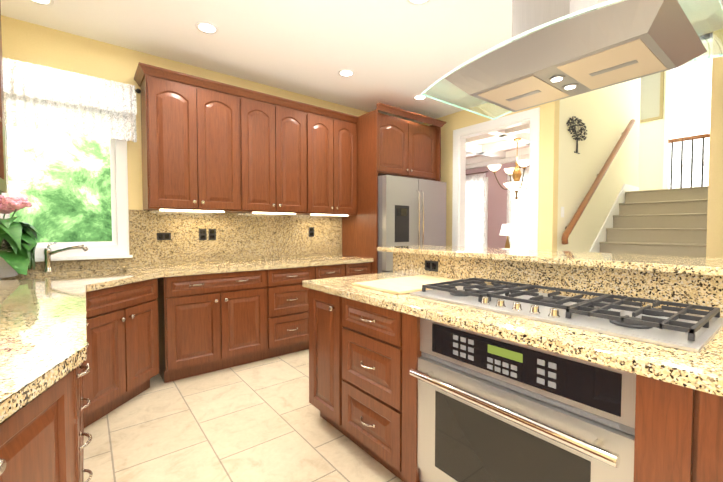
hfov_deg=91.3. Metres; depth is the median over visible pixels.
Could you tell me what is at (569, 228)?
wall-mounted handrail
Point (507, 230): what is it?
light
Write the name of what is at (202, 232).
electrical outlet
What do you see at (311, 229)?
electrical outlet
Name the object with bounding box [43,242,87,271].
faucet
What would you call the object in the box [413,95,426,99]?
recessed light
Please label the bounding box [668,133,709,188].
railing
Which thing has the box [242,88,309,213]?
upper cabinet
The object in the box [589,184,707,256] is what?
carpeted stairs
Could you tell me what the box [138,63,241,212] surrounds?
upper cabinet
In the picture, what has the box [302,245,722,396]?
countertop
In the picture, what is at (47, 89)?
valance curtain
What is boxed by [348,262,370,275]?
base cabinet
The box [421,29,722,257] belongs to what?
wall
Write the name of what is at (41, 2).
recessed light
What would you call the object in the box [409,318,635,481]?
built-in oven
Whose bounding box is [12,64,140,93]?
curtain rod
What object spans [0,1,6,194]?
upper cabinet
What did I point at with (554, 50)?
range hood
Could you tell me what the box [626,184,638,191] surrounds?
baseboard
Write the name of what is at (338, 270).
base cabinet
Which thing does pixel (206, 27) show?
recessed light
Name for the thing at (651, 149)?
wall
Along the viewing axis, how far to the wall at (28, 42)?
3.02 m
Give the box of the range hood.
[421,0,722,119]
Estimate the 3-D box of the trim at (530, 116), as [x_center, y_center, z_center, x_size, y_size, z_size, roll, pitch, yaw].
[1.667,-0.198,4.450,0.156,2.595,1.160,-1,2,-38]
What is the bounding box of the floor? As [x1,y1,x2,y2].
[84,349,402,481]
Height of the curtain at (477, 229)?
2.440 m
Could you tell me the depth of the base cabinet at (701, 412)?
0.82 m
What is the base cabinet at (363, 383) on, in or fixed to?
on the floor
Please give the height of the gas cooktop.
0.046 m
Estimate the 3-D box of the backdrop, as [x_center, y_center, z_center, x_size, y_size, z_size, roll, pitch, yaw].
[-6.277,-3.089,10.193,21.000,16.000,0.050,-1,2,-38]
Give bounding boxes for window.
[0,94,132,261]
[466,177,528,248]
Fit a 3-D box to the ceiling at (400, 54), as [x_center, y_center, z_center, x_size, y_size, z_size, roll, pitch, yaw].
[1.154,-1.674,1.161,4.920,0.100,7.240,-1,2,-38]
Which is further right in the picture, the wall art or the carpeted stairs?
the carpeted stairs
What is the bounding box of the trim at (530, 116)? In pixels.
[452,107,539,249]
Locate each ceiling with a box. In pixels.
[0,0,722,123]
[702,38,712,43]
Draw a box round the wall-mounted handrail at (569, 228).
[561,119,634,244]
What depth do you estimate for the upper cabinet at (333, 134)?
4.03 m
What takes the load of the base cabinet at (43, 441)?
on the floor
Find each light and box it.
[29,0,53,5]
[195,21,218,33]
[338,69,354,76]
[407,0,429,5]
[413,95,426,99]
[500,224,515,248]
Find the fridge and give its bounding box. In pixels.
[378,175,445,272]
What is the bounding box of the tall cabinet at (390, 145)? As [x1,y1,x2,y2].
[342,102,446,273]
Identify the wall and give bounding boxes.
[1,15,367,271]
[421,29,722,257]
[466,162,528,247]
[557,78,640,251]
[638,42,712,190]
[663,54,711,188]
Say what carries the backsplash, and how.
attached to the wall at (28, 42)
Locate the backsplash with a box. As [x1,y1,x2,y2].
[27,210,341,271]
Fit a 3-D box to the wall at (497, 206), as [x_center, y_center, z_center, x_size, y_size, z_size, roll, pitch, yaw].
[2.727,-0.425,7.795,0.120,2.830,5.200,-1,2,-38]
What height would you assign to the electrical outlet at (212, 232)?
0.115 m
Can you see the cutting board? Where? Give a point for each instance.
(404, 285)
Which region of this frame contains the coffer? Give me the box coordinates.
[466,123,529,169]
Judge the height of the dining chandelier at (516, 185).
0.979 m
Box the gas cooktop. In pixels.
[410,278,722,352]
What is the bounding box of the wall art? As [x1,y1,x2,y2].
[566,116,587,153]
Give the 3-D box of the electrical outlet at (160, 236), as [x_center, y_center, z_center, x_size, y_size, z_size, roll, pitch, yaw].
[-1.838,-0.043,3.285,0.115,0.070,0.007,-1,2,-38]
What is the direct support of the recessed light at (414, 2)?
in the ceiling at (400, 54)
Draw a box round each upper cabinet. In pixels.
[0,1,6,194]
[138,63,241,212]
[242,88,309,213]
[302,106,357,215]
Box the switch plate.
[561,207,563,216]
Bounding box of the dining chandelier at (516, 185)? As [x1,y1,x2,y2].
[488,138,528,199]
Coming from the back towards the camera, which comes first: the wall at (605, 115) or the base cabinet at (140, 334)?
the wall at (605, 115)
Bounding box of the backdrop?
[7,101,111,242]
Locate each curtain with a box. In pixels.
[2,57,136,141]
[465,171,487,246]
[506,165,528,248]
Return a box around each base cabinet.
[0,365,83,481]
[80,362,87,481]
[84,278,171,437]
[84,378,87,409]
[160,270,271,380]
[268,266,315,356]
[309,288,336,428]
[316,264,347,278]
[337,296,420,481]
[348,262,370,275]
[633,374,684,481]
[681,387,722,481]
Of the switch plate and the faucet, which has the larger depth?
the switch plate
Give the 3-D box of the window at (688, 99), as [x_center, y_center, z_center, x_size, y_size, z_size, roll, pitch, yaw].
[6.181,-2.092,6.449,0.030,2.510,1.010,-1,2,-38]
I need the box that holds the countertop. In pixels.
[0,255,372,424]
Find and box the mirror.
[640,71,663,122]
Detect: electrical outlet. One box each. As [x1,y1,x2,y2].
[157,233,170,239]
[199,229,206,239]
[208,229,215,239]
[309,227,313,236]
[425,260,437,271]
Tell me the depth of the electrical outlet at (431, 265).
2.42 m
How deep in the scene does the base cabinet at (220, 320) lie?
3.03 m
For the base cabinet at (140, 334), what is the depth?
2.44 m
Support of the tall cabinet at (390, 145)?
on the floor
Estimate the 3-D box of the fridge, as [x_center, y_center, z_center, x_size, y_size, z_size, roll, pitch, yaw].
[0.452,0.171,4.545,1.040,1.850,0.861,-1,2,-38]
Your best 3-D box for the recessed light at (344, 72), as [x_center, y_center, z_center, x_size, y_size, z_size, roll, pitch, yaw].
[-0.154,-1.700,3.579,0.168,0.006,0.168,0,2,7]
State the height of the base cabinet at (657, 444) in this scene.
0.871 m
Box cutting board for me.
[353,275,459,294]
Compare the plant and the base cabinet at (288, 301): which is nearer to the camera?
the plant
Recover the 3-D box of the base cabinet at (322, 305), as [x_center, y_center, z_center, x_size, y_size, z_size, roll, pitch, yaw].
[0.128,0.729,2.424,0.915,0.874,0.370,-1,2,-38]
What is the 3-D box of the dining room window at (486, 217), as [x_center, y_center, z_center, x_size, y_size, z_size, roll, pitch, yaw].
[2.845,-0.501,7.523,0.025,1.760,1.790,-1,2,-38]
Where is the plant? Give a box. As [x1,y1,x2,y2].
[0,194,42,277]
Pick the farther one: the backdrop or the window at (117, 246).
the backdrop
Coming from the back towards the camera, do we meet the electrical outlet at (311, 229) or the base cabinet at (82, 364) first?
the electrical outlet at (311, 229)
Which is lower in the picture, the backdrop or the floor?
the floor
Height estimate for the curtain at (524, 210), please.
2.440 m

